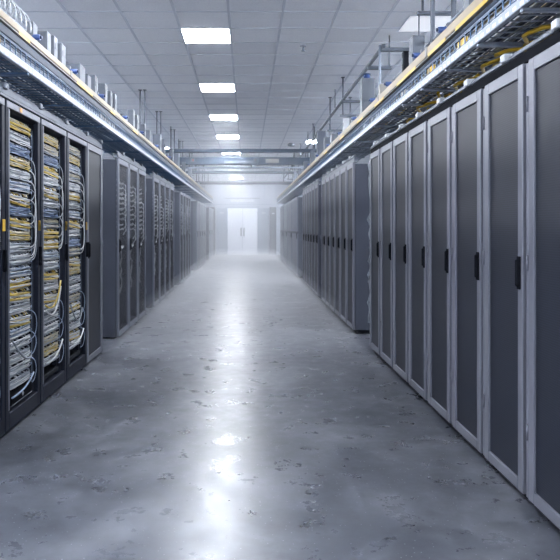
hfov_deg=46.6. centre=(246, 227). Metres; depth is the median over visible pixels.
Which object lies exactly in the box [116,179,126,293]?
white cabling
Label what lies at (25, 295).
cords
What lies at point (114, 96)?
box
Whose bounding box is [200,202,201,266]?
rack
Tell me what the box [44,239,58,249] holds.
cords
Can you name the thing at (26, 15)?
hoop
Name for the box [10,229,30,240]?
cords
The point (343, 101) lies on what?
strut
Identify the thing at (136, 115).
box
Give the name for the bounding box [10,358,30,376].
cords
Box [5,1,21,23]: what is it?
hoop
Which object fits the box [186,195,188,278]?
rack
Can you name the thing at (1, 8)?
pipe
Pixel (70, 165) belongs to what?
cords
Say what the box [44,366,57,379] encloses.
unit
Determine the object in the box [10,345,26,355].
switch
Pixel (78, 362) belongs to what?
rack
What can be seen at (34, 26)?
box
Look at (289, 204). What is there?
rack
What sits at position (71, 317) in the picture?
cords
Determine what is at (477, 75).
cable
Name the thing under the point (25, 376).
cords
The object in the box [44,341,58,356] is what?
cords
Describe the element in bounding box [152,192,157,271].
white cabling
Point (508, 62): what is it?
rail
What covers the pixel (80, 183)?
cable
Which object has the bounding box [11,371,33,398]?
cable
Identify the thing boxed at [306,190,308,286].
rack
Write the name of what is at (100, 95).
coupling
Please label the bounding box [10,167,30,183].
cords
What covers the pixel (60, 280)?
cable
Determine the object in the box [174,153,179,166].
box
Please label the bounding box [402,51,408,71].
box
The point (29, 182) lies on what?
cable
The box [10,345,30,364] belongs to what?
cords
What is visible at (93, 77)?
box
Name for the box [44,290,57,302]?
cords
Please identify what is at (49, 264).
cords
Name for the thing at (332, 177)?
rack
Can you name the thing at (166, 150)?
beam
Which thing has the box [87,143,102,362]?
rack
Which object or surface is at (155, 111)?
hanger
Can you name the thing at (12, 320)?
cords
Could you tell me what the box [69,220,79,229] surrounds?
cords
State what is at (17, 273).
cords
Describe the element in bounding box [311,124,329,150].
hanger
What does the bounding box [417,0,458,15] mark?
hanger
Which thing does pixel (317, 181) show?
rail
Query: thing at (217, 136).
recessed light
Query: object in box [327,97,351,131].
hanger
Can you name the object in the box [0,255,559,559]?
floor
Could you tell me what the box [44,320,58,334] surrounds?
cords
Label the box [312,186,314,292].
rack
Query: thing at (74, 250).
cords
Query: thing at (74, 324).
cords
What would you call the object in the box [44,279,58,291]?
cords
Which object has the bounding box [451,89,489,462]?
rack
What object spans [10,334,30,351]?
cords
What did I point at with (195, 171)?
beam
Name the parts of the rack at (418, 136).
panel, handle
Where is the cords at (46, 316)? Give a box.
[44,310,58,323]
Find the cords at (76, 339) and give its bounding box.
[69,337,79,349]
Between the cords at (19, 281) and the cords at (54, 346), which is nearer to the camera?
the cords at (19, 281)
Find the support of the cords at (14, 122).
attached to the switch at (10, 117)
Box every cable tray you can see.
[0,32,212,202]
[277,0,559,203]
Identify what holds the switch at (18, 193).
in the rack at (17, 412)
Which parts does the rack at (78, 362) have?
mounting rail, rail, handle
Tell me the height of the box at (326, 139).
0.250 m
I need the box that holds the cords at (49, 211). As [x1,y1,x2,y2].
[44,208,57,219]
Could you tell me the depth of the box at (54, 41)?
5.31 m
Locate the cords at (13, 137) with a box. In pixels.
[10,130,30,149]
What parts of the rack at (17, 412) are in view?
rail, mounting rail, handle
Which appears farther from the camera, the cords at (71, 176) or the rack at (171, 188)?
the rack at (171, 188)
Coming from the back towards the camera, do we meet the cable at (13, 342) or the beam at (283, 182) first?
the beam at (283, 182)
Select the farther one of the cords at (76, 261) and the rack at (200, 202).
the rack at (200, 202)
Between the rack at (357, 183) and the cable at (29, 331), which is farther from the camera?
the rack at (357, 183)
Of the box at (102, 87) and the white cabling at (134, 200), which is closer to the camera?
the box at (102, 87)
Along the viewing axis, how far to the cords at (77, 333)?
6.30 m
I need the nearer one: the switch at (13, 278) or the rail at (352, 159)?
the switch at (13, 278)
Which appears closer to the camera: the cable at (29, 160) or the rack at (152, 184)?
the cable at (29, 160)
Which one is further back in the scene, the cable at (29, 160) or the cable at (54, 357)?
the cable at (54, 357)
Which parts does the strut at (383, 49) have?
rod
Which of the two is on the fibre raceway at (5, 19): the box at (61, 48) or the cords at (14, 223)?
the box at (61, 48)
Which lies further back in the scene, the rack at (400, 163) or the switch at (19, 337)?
the rack at (400, 163)
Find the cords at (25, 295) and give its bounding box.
[10,287,30,301]
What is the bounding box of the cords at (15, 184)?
[10,180,30,194]
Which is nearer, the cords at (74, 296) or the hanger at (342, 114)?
the cords at (74, 296)
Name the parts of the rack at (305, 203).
panel, door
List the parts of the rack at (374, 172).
door, panel, handle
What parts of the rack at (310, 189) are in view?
panel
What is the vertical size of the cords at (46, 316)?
0.096 m
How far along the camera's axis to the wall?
33.50 m
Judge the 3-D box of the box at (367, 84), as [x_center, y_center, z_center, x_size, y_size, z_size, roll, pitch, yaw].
[1.463,-1.616,7.888,0.164,0.500,0.124,0,0,0]
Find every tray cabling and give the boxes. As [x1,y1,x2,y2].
[0,55,202,196]
[286,2,559,196]
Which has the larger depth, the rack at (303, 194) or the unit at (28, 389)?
the rack at (303, 194)
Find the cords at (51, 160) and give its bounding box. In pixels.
[44,155,58,168]
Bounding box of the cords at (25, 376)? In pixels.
[10,368,30,389]
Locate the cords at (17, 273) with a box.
[10,264,30,277]
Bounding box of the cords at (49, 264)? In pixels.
[44,259,58,270]
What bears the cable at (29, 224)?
in the rack at (17, 412)
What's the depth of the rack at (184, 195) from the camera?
17.38 m
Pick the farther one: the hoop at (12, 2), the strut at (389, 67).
the strut at (389, 67)
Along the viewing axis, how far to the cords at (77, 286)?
6.31 m
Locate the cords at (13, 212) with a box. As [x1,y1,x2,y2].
[10,205,29,218]
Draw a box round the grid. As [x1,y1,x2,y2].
[0,0,513,180]
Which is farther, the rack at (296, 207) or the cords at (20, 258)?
the rack at (296, 207)
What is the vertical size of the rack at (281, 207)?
2.290 m
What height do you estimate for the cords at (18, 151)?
0.098 m
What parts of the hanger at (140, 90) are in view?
rod, rod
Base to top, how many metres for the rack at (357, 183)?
2.290 m
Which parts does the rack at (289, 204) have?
panel, panel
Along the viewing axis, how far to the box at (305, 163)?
15.80 m
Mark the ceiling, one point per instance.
(251, 98)
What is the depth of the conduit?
4.88 m
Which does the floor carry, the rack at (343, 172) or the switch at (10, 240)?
the rack at (343, 172)
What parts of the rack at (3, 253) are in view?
rail, tag plate, handle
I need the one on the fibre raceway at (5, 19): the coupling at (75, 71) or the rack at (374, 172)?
the coupling at (75, 71)
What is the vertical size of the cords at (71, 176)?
0.097 m
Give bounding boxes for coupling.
[32,34,42,39]
[67,66,78,73]
[97,91,105,97]
[384,79,394,85]
[411,49,424,57]
[435,22,450,32]
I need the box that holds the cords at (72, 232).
[69,229,80,237]
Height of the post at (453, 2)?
1.120 m
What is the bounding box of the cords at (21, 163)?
[10,155,30,171]
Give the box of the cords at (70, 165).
[69,164,79,175]
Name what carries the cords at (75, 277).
attached to the switch
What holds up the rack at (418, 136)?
on the floor
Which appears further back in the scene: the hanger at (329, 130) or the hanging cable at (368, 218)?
the hanger at (329, 130)
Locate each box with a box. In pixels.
[27,21,36,40]
[37,31,50,52]
[51,35,57,58]
[58,43,65,65]
[66,63,84,82]
[85,74,90,88]
[89,75,96,93]
[98,83,106,102]
[107,91,111,106]
[112,93,116,111]
[128,109,134,127]
[135,114,137,129]
[140,124,145,136]
[146,130,150,141]
[153,134,161,151]
[162,139,164,153]
[169,148,173,161]
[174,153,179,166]
[182,162,185,172]
[188,169,191,177]
[303,161,308,170]
[310,151,314,163]
[316,130,325,157]
[324,137,329,149]
[331,134,337,142]
[343,118,348,130]
[360,73,374,113]
[378,84,386,94]
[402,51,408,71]
[409,35,424,64]
[464,0,473,9]
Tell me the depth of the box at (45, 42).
5.12 m
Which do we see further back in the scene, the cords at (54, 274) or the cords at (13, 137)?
the cords at (54, 274)
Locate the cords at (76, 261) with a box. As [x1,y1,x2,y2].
[69,256,79,265]
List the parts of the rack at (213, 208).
door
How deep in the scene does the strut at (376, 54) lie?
9.78 m
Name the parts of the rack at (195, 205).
door, panel, panel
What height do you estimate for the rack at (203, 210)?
2.310 m
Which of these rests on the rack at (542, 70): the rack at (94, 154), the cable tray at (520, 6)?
the cable tray at (520, 6)
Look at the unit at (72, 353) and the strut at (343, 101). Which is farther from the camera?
the strut at (343, 101)
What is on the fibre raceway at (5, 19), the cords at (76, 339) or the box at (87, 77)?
the box at (87, 77)
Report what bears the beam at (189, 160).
attached to the ceiling
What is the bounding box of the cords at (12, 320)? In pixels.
[10,311,30,327]
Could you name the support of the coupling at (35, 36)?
attached to the fibre raceway at (5, 19)
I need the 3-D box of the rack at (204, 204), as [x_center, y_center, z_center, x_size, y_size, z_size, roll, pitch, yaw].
[-2.169,0.265,25.600,1.102,2.310,1.194,0,0,0]
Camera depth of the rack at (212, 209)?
31.08 m
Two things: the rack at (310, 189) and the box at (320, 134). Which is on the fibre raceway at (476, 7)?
the box at (320, 134)
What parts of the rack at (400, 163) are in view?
panel, handle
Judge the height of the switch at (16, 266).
0.043 m
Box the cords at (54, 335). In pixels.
[44,331,58,345]
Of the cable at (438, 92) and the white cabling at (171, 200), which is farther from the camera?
the white cabling at (171, 200)
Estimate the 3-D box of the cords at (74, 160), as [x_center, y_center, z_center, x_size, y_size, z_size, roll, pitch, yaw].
[-1.686,-0.654,6.312,0.035,0.098,0.495,0,0,0]
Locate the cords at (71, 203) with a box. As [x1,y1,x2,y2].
[69,201,79,210]
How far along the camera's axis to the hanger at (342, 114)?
10.34 m
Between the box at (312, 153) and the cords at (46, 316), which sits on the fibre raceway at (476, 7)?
the box at (312, 153)
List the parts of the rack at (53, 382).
rail, mounting rail, handle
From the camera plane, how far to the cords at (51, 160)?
5.56 m
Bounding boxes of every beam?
[165,126,315,152]
[178,139,315,164]
[179,165,302,168]
[186,165,297,173]
[194,181,299,204]
[200,174,291,183]
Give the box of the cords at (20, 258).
[10,252,30,264]
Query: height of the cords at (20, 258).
0.103 m
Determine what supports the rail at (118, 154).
on the rack at (115, 305)
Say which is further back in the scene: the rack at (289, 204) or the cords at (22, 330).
the rack at (289, 204)
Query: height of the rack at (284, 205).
2.290 m
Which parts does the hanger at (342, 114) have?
rod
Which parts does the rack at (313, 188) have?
panel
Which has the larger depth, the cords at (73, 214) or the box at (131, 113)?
the box at (131, 113)
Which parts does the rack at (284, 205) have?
panel, panel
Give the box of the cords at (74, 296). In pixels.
[69,292,79,302]
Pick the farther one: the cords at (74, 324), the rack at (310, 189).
the rack at (310, 189)
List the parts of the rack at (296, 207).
panel, panel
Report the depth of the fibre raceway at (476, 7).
5.18 m
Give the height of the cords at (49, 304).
0.103 m
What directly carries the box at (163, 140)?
on the fibre raceway at (5, 19)
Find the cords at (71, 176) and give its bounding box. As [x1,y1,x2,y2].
[69,173,79,184]
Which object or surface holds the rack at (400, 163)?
on the floor
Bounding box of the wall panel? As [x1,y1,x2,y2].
[217,208,268,252]
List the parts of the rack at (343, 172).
panel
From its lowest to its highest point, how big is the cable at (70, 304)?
0.193 m
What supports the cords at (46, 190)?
attached to the switch
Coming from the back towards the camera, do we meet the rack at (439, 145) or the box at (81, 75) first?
the box at (81, 75)
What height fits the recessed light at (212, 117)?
0.004 m
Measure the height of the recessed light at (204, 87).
0.004 m
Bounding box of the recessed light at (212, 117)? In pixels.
[209,115,237,119]
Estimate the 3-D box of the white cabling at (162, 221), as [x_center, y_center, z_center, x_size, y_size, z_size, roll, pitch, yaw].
[-1.671,0.120,12.576,0.054,1.498,0.536,0,0,2]
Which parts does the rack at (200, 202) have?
panel, panel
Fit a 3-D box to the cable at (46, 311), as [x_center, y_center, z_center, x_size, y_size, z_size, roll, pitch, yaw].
[-1.646,0.628,5.541,0.027,0.223,0.440,0,0,0]
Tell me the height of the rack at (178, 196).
2.310 m
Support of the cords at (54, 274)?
attached to the switch
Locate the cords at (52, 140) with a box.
[44,134,58,149]
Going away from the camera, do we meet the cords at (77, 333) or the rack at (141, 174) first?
the cords at (77, 333)
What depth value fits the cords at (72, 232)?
6.31 m
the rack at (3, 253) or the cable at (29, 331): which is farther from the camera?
the cable at (29, 331)
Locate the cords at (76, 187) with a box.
[69,183,79,193]
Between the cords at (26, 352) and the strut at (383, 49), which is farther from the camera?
the strut at (383, 49)
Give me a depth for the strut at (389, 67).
8.05 m
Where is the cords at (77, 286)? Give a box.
[69,283,79,293]
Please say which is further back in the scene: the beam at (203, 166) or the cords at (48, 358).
the beam at (203, 166)
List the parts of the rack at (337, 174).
panel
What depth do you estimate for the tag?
4.12 m
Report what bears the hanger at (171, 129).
hanging from the ceiling
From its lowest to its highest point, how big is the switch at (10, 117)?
0.043 m
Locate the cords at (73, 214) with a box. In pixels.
[69,210,79,219]
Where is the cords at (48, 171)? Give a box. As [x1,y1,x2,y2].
[44,166,58,179]
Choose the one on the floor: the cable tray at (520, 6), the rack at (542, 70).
the rack at (542, 70)
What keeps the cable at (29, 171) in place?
in the rack at (17, 412)
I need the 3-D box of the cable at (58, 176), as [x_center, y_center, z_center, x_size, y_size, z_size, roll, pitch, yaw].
[-1.659,-0.143,5.772,0.016,0.627,0.057,0,0,44]
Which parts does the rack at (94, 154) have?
handle, panel, post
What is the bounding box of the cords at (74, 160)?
[69,154,79,166]
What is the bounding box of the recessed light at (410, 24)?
[397,16,450,31]
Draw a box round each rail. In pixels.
[0,82,102,148]
[113,150,145,171]
[150,171,173,187]
[303,179,320,192]
[322,154,357,180]
[370,18,559,153]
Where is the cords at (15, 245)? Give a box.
[10,241,30,252]
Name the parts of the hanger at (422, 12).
rod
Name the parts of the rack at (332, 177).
panel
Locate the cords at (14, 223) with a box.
[10,217,30,231]
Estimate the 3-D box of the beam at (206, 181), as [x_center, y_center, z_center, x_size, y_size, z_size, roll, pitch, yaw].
[0.000,-1.780,33.490,10.800,1.240,0.020,0,0,0]
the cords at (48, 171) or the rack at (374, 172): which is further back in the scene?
the rack at (374, 172)
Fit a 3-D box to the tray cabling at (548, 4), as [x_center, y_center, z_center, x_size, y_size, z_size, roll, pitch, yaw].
[1.592,-1.132,15.700,0.449,0.050,27.001,0,0,0]
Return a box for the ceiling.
[0,0,556,180]
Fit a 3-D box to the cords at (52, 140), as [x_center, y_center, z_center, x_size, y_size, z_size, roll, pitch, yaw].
[-1.686,-0.743,5.562,0.035,0.098,0.495,0,0,0]
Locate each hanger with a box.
[138,89,146,123]
[155,111,161,133]
[171,129,174,148]
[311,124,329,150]
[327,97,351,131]
[340,77,357,116]
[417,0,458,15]
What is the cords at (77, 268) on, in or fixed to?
attached to the switch
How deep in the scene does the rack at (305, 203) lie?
15.66 m
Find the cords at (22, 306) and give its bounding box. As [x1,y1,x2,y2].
[10,300,30,314]
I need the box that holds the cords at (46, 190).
[44,186,58,200]
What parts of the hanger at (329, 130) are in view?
rod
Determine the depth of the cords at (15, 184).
4.79 m
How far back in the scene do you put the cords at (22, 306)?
4.79 m
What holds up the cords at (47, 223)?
attached to the switch
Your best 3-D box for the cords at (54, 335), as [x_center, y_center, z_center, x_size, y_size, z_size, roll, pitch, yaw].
[-1.685,0.950,5.558,0.035,0.104,0.494,0,0,0]
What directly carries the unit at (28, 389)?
in the rack at (17, 412)
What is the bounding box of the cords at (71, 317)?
[69,309,79,321]
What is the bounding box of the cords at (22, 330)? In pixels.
[10,322,30,339]
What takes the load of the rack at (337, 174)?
on the floor
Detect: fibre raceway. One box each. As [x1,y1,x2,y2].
[0,9,212,198]
[277,0,511,198]
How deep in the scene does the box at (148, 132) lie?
10.50 m
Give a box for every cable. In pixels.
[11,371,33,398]
[12,340,31,358]
[29,160,35,200]
[29,171,35,258]
[29,182,35,223]
[29,200,36,247]
[29,213,35,255]
[29,224,36,260]
[29,310,36,338]
[29,331,36,354]
[45,280,61,308]
[45,286,61,315]
[45,339,62,364]
[58,176,62,246]
[70,304,82,320]
[70,328,83,343]
[80,183,84,248]
[367,161,369,322]
[415,91,441,115]
[443,74,479,97]
[453,57,499,90]
[494,24,550,56]
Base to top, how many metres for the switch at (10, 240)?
0.043 m
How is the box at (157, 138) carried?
on the fibre raceway at (5, 19)
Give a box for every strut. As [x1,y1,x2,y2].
[283,44,385,179]
[342,100,359,102]
[367,35,391,69]
[381,16,419,51]
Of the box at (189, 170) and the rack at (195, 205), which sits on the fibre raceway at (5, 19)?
the box at (189, 170)
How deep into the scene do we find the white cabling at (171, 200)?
14.34 m
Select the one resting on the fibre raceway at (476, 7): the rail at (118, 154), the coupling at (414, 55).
the coupling at (414, 55)
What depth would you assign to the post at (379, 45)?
7.24 m
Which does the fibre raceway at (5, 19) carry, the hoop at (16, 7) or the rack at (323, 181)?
the hoop at (16, 7)
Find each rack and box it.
[0,96,6,436]
[5,99,41,432]
[40,118,67,402]
[66,132,87,380]
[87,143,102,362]
[103,158,128,338]
[129,164,137,327]
[138,169,145,319]
[146,177,159,307]
[160,181,165,300]
[165,183,169,296]
[170,186,173,292]
[174,191,183,284]
[183,193,185,281]
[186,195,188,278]
[188,196,190,276]
[191,201,199,270]
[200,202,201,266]
[202,203,204,264]
[204,204,205,263]
[206,207,210,259]
[210,207,214,255]
[211,208,211,257]
[212,209,213,256]
[270,207,275,255]
[280,206,282,261]
[283,203,286,265]
[287,200,292,271]
[291,197,301,277]
[302,192,304,282]
[304,191,306,284]
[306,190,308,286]
[309,188,311,289]
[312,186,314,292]
[314,184,321,298]
[321,180,327,305]
[325,177,329,307]
[329,174,334,311]
[334,171,339,316]
[340,167,346,323]
[346,162,369,333]
[369,149,384,360]
[380,141,396,372]
[392,132,413,388]
[408,121,429,404]
[427,107,456,430]
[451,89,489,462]
[483,63,533,504]
[526,42,559,530]
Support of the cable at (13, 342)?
in the rack at (17, 412)
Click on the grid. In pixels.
(174, 11)
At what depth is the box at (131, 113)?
9.00 m
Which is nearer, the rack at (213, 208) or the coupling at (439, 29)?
the coupling at (439, 29)
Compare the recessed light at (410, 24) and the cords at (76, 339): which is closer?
the cords at (76, 339)
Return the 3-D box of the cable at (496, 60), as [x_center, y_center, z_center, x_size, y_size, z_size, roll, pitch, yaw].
[1.619,-1.076,4.600,0.118,0.028,0.912,0,0,0]
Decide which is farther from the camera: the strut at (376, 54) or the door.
the door
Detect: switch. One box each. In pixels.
[10,117,25,129]
[10,191,26,198]
[10,216,26,221]
[10,240,26,245]
[10,251,26,255]
[10,263,25,267]
[10,274,26,280]
[10,286,26,292]
[10,309,26,318]
[10,333,26,340]
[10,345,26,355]
[10,367,26,380]
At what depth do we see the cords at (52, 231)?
5.56 m
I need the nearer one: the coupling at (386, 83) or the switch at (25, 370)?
the switch at (25, 370)
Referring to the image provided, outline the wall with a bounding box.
[174,181,306,254]
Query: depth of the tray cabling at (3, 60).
6.06 m
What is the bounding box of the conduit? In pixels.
[277,0,505,199]
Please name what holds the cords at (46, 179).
attached to the switch
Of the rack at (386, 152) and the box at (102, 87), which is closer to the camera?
the rack at (386, 152)
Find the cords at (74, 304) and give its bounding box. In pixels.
[69,300,79,312]
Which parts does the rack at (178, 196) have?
door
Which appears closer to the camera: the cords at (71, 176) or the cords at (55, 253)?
the cords at (55, 253)
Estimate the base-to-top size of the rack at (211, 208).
2.310 m
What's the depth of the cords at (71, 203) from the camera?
6.31 m
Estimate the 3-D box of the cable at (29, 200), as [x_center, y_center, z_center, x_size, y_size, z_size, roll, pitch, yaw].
[-1.659,-0.028,5.034,0.016,0.367,0.076,0,0,31]
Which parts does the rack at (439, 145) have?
panel, handle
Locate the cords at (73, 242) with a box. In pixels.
[69,238,79,246]
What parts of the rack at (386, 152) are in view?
post, panel, door, handle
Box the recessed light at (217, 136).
[216,135,238,138]
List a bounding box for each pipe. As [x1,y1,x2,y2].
[1,8,187,174]
[297,7,463,176]
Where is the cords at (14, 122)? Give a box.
[10,118,30,137]
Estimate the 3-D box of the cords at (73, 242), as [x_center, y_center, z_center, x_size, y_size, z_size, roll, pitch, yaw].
[-1.685,0.147,6.309,0.035,0.098,0.491,0,0,0]
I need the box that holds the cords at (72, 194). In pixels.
[69,192,79,202]
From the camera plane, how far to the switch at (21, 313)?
4.85 m
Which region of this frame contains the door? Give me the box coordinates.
[226,207,258,254]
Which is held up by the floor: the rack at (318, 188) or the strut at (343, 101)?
the rack at (318, 188)
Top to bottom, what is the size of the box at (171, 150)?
0.300 m
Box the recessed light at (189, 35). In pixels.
[180,29,230,42]
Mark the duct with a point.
(8, 33)
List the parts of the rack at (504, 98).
post, panel, handle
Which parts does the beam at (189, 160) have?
plate, plate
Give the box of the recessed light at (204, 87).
[199,84,234,91]
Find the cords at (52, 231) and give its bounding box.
[44,229,58,238]
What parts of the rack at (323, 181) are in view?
door, panel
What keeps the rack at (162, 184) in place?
on the floor
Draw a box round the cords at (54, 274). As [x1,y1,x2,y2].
[44,269,58,281]
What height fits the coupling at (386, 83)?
0.075 m
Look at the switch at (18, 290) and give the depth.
4.86 m
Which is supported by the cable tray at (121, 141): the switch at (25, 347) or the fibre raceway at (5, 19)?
the fibre raceway at (5, 19)
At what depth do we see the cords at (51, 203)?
5.55 m
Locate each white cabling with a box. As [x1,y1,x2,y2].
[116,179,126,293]
[130,186,135,286]
[139,189,143,282]
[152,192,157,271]
[161,196,163,271]
[166,198,168,265]
[170,200,172,266]
[186,206,187,253]
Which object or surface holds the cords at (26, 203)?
attached to the switch at (18, 193)
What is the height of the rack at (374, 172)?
2.260 m
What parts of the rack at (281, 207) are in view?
panel, panel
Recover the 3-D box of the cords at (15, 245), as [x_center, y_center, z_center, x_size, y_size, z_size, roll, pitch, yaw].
[-1.686,0.145,4.813,0.034,0.096,0.498,0,0,0]
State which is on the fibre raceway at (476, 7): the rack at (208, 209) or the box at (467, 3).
the box at (467, 3)
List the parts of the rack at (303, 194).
panel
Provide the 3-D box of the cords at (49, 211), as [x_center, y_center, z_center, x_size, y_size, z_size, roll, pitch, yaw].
[-1.685,-0.119,5.559,0.035,0.098,0.491,0,0,0]
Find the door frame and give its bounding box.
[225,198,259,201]
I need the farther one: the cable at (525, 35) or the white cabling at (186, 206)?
the white cabling at (186, 206)
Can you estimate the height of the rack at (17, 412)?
2.295 m
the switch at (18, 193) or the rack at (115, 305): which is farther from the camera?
the rack at (115, 305)
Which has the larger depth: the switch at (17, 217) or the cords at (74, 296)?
the cords at (74, 296)
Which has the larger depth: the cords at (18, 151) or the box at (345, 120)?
the box at (345, 120)
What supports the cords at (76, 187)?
attached to the switch
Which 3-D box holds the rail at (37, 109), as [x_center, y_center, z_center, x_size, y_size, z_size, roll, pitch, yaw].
[-1.669,-0.930,5.510,0.082,0.106,3.700,0,0,0]
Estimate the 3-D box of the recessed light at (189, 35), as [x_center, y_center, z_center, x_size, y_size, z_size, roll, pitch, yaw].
[-0.503,-2.388,8.110,0.600,0.004,0.600,0,0,0]
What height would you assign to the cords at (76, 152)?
0.104 m
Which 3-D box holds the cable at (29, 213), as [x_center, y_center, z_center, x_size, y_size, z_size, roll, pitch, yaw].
[-1.659,0.056,5.023,0.016,0.332,0.058,0,0,44]
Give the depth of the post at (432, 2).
5.40 m
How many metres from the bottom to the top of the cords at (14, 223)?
0.122 m
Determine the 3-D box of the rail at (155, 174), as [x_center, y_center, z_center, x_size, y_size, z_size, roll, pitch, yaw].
[-1.669,-0.945,13.050,0.082,0.106,3.200,0,0,0]
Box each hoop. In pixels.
[0,0,16,18]
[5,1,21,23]
[11,7,26,28]
[16,12,31,32]
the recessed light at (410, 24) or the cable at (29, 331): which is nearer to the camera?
the cable at (29, 331)
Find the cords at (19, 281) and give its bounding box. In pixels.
[10,276,30,290]
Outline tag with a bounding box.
[458,36,467,49]
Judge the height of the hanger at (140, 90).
0.728 m
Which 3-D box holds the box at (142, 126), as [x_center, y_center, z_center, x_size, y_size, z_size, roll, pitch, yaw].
[-1.613,-1.491,10.058,0.084,0.220,0.124,0,0,0]
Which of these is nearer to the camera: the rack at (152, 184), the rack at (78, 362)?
the rack at (78, 362)
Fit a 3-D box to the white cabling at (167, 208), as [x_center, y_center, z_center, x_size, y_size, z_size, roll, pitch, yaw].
[-1.671,0.120,13.376,0.054,1.497,0.536,0,0,2]
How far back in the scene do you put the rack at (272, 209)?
32.73 m
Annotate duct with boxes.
[0,22,212,199]
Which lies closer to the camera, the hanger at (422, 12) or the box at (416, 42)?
the box at (416, 42)
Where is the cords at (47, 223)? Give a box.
[44,218,58,228]
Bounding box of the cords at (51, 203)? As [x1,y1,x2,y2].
[44,198,58,209]
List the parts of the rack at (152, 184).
door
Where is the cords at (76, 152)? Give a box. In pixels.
[69,145,79,158]
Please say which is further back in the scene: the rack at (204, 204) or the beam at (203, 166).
the rack at (204, 204)
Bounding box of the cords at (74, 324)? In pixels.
[69,318,79,330]
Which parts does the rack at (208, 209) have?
door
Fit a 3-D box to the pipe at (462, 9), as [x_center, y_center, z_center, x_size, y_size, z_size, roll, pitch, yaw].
[1.560,-1.570,11.200,0.024,0.024,17.600,0,0,0]
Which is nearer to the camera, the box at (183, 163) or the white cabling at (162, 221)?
the white cabling at (162, 221)
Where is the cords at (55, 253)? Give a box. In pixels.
[44,249,58,259]
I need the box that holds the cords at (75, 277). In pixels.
[69,274,79,283]
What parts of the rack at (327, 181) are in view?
panel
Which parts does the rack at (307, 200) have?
door, panel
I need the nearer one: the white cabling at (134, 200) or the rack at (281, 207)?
the white cabling at (134, 200)
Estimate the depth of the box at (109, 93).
7.50 m
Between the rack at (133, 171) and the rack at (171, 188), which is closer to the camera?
the rack at (133, 171)
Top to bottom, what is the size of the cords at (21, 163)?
0.098 m
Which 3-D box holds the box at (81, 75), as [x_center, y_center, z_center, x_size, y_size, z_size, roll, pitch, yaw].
[-1.645,-1.466,6.218,0.140,0.170,0.204,0,0,0]
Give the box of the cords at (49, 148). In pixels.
[44,144,58,159]
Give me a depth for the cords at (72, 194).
6.31 m
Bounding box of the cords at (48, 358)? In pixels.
[44,350,58,366]
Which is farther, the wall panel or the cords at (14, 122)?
the wall panel
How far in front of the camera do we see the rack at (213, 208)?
32.73 m
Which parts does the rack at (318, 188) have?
panel, door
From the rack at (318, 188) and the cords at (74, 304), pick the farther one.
the rack at (318, 188)
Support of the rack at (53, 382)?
on the floor
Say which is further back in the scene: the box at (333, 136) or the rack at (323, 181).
the rack at (323, 181)
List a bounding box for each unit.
[10,381,31,406]
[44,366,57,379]
[69,350,79,360]
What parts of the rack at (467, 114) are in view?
post, panel, handle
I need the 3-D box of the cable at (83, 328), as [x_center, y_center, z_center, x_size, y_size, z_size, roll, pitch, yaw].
[-1.646,1.063,6.321,0.027,0.097,0.495,0,0,0]
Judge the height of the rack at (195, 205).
2.310 m
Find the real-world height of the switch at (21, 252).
0.043 m
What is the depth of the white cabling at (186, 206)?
18.03 m
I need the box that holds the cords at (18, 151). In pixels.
[10,143,29,160]
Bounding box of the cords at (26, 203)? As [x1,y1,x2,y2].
[10,192,29,209]
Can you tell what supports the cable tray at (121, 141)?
on the rack at (3, 253)
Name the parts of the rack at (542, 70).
post, panel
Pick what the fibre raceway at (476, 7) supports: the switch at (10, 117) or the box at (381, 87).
the box at (381, 87)
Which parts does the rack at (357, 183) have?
panel, door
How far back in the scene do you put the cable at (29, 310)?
5.06 m
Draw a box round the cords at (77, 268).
[69,266,79,274]
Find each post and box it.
[379,45,380,84]
[430,0,434,43]
[451,0,456,55]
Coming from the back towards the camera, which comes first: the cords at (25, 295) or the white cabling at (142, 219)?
the white cabling at (142, 219)
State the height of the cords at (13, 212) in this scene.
0.102 m
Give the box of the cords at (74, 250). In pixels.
[69,247,79,255]
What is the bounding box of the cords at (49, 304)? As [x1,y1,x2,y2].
[44,302,58,313]
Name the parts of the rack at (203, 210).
panel, panel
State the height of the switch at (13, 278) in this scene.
0.043 m
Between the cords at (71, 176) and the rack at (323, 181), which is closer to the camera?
the cords at (71, 176)
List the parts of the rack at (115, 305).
door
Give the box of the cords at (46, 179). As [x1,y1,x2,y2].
[44,176,58,189]
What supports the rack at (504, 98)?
on the floor
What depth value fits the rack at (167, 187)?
13.75 m
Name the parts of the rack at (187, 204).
door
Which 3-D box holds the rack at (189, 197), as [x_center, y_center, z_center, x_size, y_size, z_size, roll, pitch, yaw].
[-2.169,0.265,18.590,1.102,2.310,0.734,0,0,0]
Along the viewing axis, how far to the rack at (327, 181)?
11.46 m
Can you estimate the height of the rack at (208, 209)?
2.310 m
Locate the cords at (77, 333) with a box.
[69,328,79,340]
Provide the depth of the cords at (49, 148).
5.56 m

